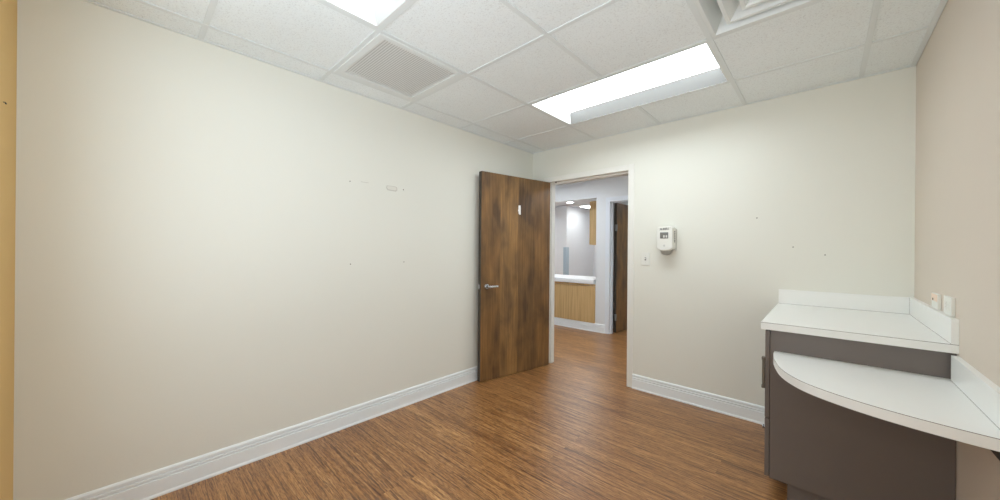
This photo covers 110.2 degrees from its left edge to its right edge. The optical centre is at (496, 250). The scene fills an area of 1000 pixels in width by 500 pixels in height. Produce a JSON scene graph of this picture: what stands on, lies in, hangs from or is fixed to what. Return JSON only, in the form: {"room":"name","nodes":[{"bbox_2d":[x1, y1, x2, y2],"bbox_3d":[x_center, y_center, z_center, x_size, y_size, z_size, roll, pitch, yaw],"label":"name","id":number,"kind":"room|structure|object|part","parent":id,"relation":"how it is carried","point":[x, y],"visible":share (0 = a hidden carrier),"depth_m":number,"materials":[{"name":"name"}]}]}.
{"room":"examination room","nodes":[
{"label":"examination room","id":0,"kind":"room"},
{"bbox_2d":[0,0,16,499],"bbox_3d":[-1.010,-0.005,0.434,2.848,2.501,0.120,0,0,43],"label":"wall","id":1,"kind":"structure","parent":0,"point":[8,8],"depth_m":1.35,"materials":[{"name":"paint"}]},
{"bbox_2d":[13,0,532,499],"bbox_3d":[-0.844,-0.004,2.778,0.121,2.501,3.765,0,0,43],"label":"wall","id":2,"kind":"structure","parent":0,"point":[216,248],"depth_m":1.91,"materials":[{"name":"beige paint"}]},
{"bbox_2d":[65,366,477,499],"bbox_3d":[-0.805,1.182,2.728,0.021,0.130,3.520,0,0,43],"label":"baseboard","id":3,"kind":"structure","parent":2,"relation":"attached to","point":[162,481],"depth_m":2.09,"materials":[{"name":"white paint"}]},
{"bbox_2d":[151,325,786,499],"bbox_3d":[1.323,1.296,4.635,8.800,0.060,9.615,0,0,43],"label":"floor","id":4,"kind":"structure","parent":0,"point":[571,427],"depth_m":2.19,"materials":[{"name":"brown wood"}]},
{"bbox_2d":[761,329,956,499],"bbox_3d":[1.917,0.841,1.938,0.625,0.860,0.903,0,0,43],"label":"base cabinet","id":5,"kind":"object","parent":4,"relation":"on","point":[821,449],"visible":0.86,"depth_m":1.60,"materials":[{"name":"grey laminate"}]},
{"bbox_3d":[1.395,0.636,1.825,0.016,0.164,0.021,0,0,43],"label":"handle","id":6,"kind":"part","parent":5,"relation":"part of","materials":[{"name":"grey metal"}]},
{"bbox_3d":[1.706,1.021,2.135,0.019,0.297,0.899,0,0,43],"label":"drawer","id":7,"kind":"part","parent":5,"relation":"part of","materials":[{"name":"grey laminate"}]},
{"bbox_3d":[1.709,0.643,2.135,0.019,0.448,0.899,0,0,43],"label":"door","id":8,"kind":"part","parent":5,"relation":"part of","materials":[{"name":"grey laminate"}]},
{"bbox_2d":[761,289,958,353],"bbox_3d":[1.923,0.342,1.938,0.628,0.137,0.948,0,0,43],"label":"countertop","id":9,"kind":"structure","parent":5,"relation":"on","point":[909,322],"depth_m":1.82,"materials":[{"name":"white laminate"}]},
{"bbox_2d":[773,351,999,460],"bbox_3d":[1.410,0.510,1.352,0.578,0.191,0.648,0,0,43],"label":"countertop","id":10,"kind":"structure","parent":5,"relation":"attached to","point":[964,407],"depth_m":1.22,"materials":[{"name":"white laminate"}]},
{"bbox_2d":[82,0,947,153],"bbox_3d":[0.246,-1.125,1.760,2.848,0.020,3.520,0,0,43],"label":"ceiling","id":11,"kind":"structure","parent":0,"point":[512,55],"depth_m":1.89,"materials":[{"name":"tile"}]},
{"bbox_2d":[322,0,409,27],"bbox_3d":[-0.367,-1.180,1.139,1.219,0.120,0.610,0,0,43],"label":"ceiling light","id":12,"kind":"object","parent":11,"relation":"attached to","point":[375,13],"visible":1,"depth_m":1.67,"materials":[{"name":"white plastic"}]},
{"bbox_2d":[334,33,464,100],"bbox_3d":[-0.617,-1.135,2.209,0.584,0.034,0.584,0,0,43],"label":"ceiling vent","id":13,"kind":"object","parent":11,"relation":"in","point":[384,63],"visible":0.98,"depth_m":2.18,"materials":[{"name":"white metal"}]},
{"bbox_2d":[530,42,728,124],"bbox_3d":[0.885,-1.170,2.472,1.219,0.120,0.610,0,0,43],"label":"ceiling light","id":14,"kind":"object","parent":11,"relation":"attached to","point":[695,68],"visible":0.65,"depth_m":2.51,"materials":[{"name":"white plastic"}]},
{"bbox_2d":[693,0,817,37],"bbox_3d":[1.134,-1.155,1.402,0.584,0.104,0.584,0,0,43],"label":"ceiling vent","id":15,"kind":"object","parent":11,"relation":"in","point":[720,17],"visible":1,"depth_m":1.63,"materials":[{"name":"white metal"}]},
{"bbox_2d":[555,206,593,283],"bbox_3d":[1.495,0.081,9.720,1.875,2.371,1.380,0,0,43],"label":"wall","id":16,"kind":"structure","parent":0,"point":[572,224],"depth_m":8.85,"materials":[{"name":"grey paint"}]},
{"bbox_2d":[563,247,568,274],"bbox_3d":[1.707,0.594,8.630,0.092,1.350,0.114,0,0,43],"label":"guard","id":17,"kind":"object","parent":16,"relation":"attached to","point":[565,249],"visible":0.55,"depth_m":8.59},
{"bbox_2d":[555,175,626,209],"bbox_3d":[2.735,-1.104,5.898,7.340,0.020,5.670,0,0,43],"label":"ceiling","id":18,"kind":"structure","parent":0,"point":[583,202],"depth_m":8.17,"materials":[{"name":"grey paint"}]},
{"bbox_2d":[578,204,589,207],"bbox_3d":[2.325,-1.079,8.456,0.500,0.037,0.500,0,0,43],"label":"recessed light","id":19,"kind":"object","parent":18,"relation":"in","point":[585,205],"visible":0.44,"depth_m":8.41,"materials":[{"name":"white"}]},
{"bbox_2d":[555,175,627,324],"bbox_3d":[1.989,0.076,5.114,7.100,2.391,0.125,0,0,43],"label":"wall","id":20,"kind":"structure","parent":0,"point":[600,189],"depth_m":5.41,"materials":[{"name":"grey paint"}]},
{"bbox_2d":[554,274,595,322],"bbox_3d":[0.714,0.778,6.614,2.796,0.705,0.665,0,0,43],"label":"reception desk","id":21,"kind":"object","parent":20,"relation":"attached to","point":[576,301],"depth_m":5.68,"materials":[{"name":"brown wood"}]},
{"bbox_3d":[0.511,0.536,6.396,2.796,0.025,0.023,0,0,43],"label":"rail","id":22,"kind":"part","parent":21,"relation":"part of","materials":[{"name":"brown wood"}]},
{"bbox_2d":[555,274,595,283],"bbox_3d":[0.721,0.472,6.611,2.786,0.093,0.665,0,0,43],"label":"countertop","id":23,"kind":"structure","parent":21,"relation":"on","point":[558,277],"depth_m":5.75,"materials":[{"name":"white stone"}]},
{"bbox_2d":[554,317,604,333],"bbox_3d":[0.494,1.193,6.410,3.160,0.130,0.021,0,0,43],"label":"baseboard","id":24,"kind":"structure","parent":20,"relation":"attached to","point":[600,328],"depth_m":5.61,"materials":[{"name":"white paint"}]},
{"bbox_2d":[605,195,627,333],"bbox_3d":[2.082,0.234,5.018,1.048,2.076,0.137,0,0,43],"label":"door frame","id":25,"kind":"structure","parent":20,"relation":"attached to","point":[609,233],"depth_m":5.31,"materials":[{"name":"white paint"}]},
{"bbox_2d":[613,203,627,332],"bbox_3d":[2.155,0.268,5.667,0.102,1.994,0.911,0,0,45],"label":"door","id":26,"kind":"structure","parent":20,"relation":"in","point":[620,210],"depth_m":5.45,"materials":[{"name":"brown wood"}]},
{"bbox_2d":[593,245,595,284],"bbox_3d":[3.403,0.098,8.957,2.500,2.371,0.120,0,0,43],"label":"wall","id":27,"kind":"structure","parent":0,"point":[594,249],"depth_m":9.56,"materials":[{"name":"grey paint"}]},
{"bbox_2d":[613,202,627,319],"bbox_3d":[2.916,0.093,6.832,0.100,2.371,3.647,0,0,43],"label":"wall","id":28,"kind":"structure","parent":0,"point":[625,203],"depth_m":5.68,"materials":[{"name":"grey paint"}]},
{"bbox_2d":[589,201,595,244],"bbox_3d":[1.999,-0.466,6.199,0.373,0.745,0.850,0,0,43],"label":"upper cabinet","id":29,"kind":"object","parent":28,"relation":"attached to","point":[592,240],"visible":0.16,"depth_m":5.96,"materials":[{"name":"brown wood"}]},
{"bbox_2d":[533,66,915,405],"bbox_3d":[1.483,0.016,3.089,2.848,2.501,0.126,0,0,43],"label":"wall","id":30,"kind":"structure","parent":0,"point":[811,190],"depth_m":2.60,"materials":[{"name":"beige paint"}]},
{"bbox_2d":[544,164,634,387],"bbox_3d":[0.933,0.229,3.604,1.010,2.067,0.137,0,0,43],"label":"door frame","id":31,"kind":"structure","parent":30,"relation":"attached to","point":[628,169],"depth_m":3.39,"materials":[{"name":"white paint"}]},
{"bbox_2d":[477,171,549,381],"bbox_3d":[0.207,0.249,3.576,0.932,1.998,0.136,0,0,-36],"label":"door","id":32,"kind":"structure","parent":31,"relation":"attached to","point":[514,262],"depth_m":3.52,"materials":[{"name":"brown wood"}]},
{"bbox_2d":[641,252,649,264],"bbox_3d":[1.333,0.075,3.132,0.072,0.116,0.018,0,0,43],"label":"light switch","id":33,"kind":"object","parent":30,"relation":"attached to","point":[645,256],"visible":1,"depth_m":3.13,"materials":[{"name":"white plastic"}]},
{"bbox_2d":[656,226,676,254],"bbox_3d":[1.441,-0.081,2.969,0.136,0.243,0.110,0,0,43],"label":"soap dispenser","id":34,"kind":"object","parent":30,"relation":"attached to","point":[666,236],"visible":1,"depth_m":2.93,"materials":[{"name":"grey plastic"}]},
{"bbox_2d":[660,250,671,254],"bbox_3d":[1.444,0.017,2.972,0.096,0.048,0.081,0,0,43],"label":"drip tray","id":35,"kind":"object","parent":34,"relation":"on","point":[665,252],"depth_m":2.94,"materials":[{"name":"grey plastic"}]},
{"bbox_3d":[1.468,-0.093,2.998,0.136,0.195,0.030,0,0,43],"label":"plate","id":36,"kind":"part","parent":34,"relation":"part of","materials":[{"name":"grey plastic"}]},
{"bbox_2d":[632,374,764,424],"bbox_3d":[1.637,1.203,2.835,1.080,0.130,0.021,0,0,43],"label":"baseboard","id":37,"kind":"structure","parent":30,"relation":"attached to","point":[751,412],"depth_m":2.81,"materials":[{"name":"white paint"}]},
{"bbox_2d":[779,289,909,313],"bbox_3d":[2.234,0.328,2.283,0.606,0.100,0.020,0,0,43],"label":"backsplash","id":38,"kind":"structure","parent":30,"relation":"attached to","point":[889,304],"depth_m":2.25,"materials":[{"name":"white laminate"}]},
{"bbox_2d":[914,0,999,499],"bbox_3d":[1.319,0.015,0.747,0.120,2.501,3.765,0,0,43],"label":"wall","id":39,"kind":"structure","parent":0,"point":[957,157],"depth_m":1.33,"materials":[{"name":"beige paint"}]},
{"bbox_2d":[909,297,958,344],"bbox_3d":[2.144,0.326,1.730,0.021,0.102,0.948,0,0,43],"label":"backsplash","id":40,"kind":"structure","parent":39,"relation":"attached to","point":[946,326],"depth_m":1.57,"materials":[{"name":"white laminate"}]},
{"bbox_2d":[931,292,941,309],"bbox_3d":[2.061,0.237,1.636,0.014,0.070,0.120,0,0,43],"label":"wall outlet","id":41,"kind":"object","parent":39,"relation":"attached to","point":[936,298],"visible":1,"depth_m":1.60,"materials":[{"name":"white plastic"}]},
{"bbox_2d":[931,293,936,301],"bbox_3d":[2.057,0.221,1.640,0.003,0.032,0.112,0,0,43],"label":"receptacle","id":42,"kind":"object","parent":41,"relation":"attached to","point":[933,295],"depth_m":1.64,"materials":[{"name":"white plastic"}]},
{"bbox_2d":[944,295,955,316],"bbox_3d":[1.902,0.233,1.466,0.014,0.077,0.120,0,0,43],"label":"wall outlet","id":43,"kind":"object","parent":39,"relation":"attached to","point":[949,302],"visible":1,"depth_m":1.44,"materials":[{"name":"white plastic"}]},
{"bbox_2d":[945,301,948,310],"bbox_3d":[1.897,0.233,1.470,0.002,0.034,0.070,0,0,43],"label":"receptacle","id":44,"kind":"object","parent":43,"relation":"attached to","point":[946,302],"depth_m":1.47,"materials":[{"name":"white plastic"}]},
{"bbox_2d":[951,355,999,428],"bbox_3d":[1.605,0.466,1.157,0.020,0.100,0.624,0,0,43],"label":"backsplash","id":45,"kind":"structure","parent":39,"relation":"attached to","point":[985,394],"depth_m":1.15,"materials":[{"name":"white laminate"}]}
]}

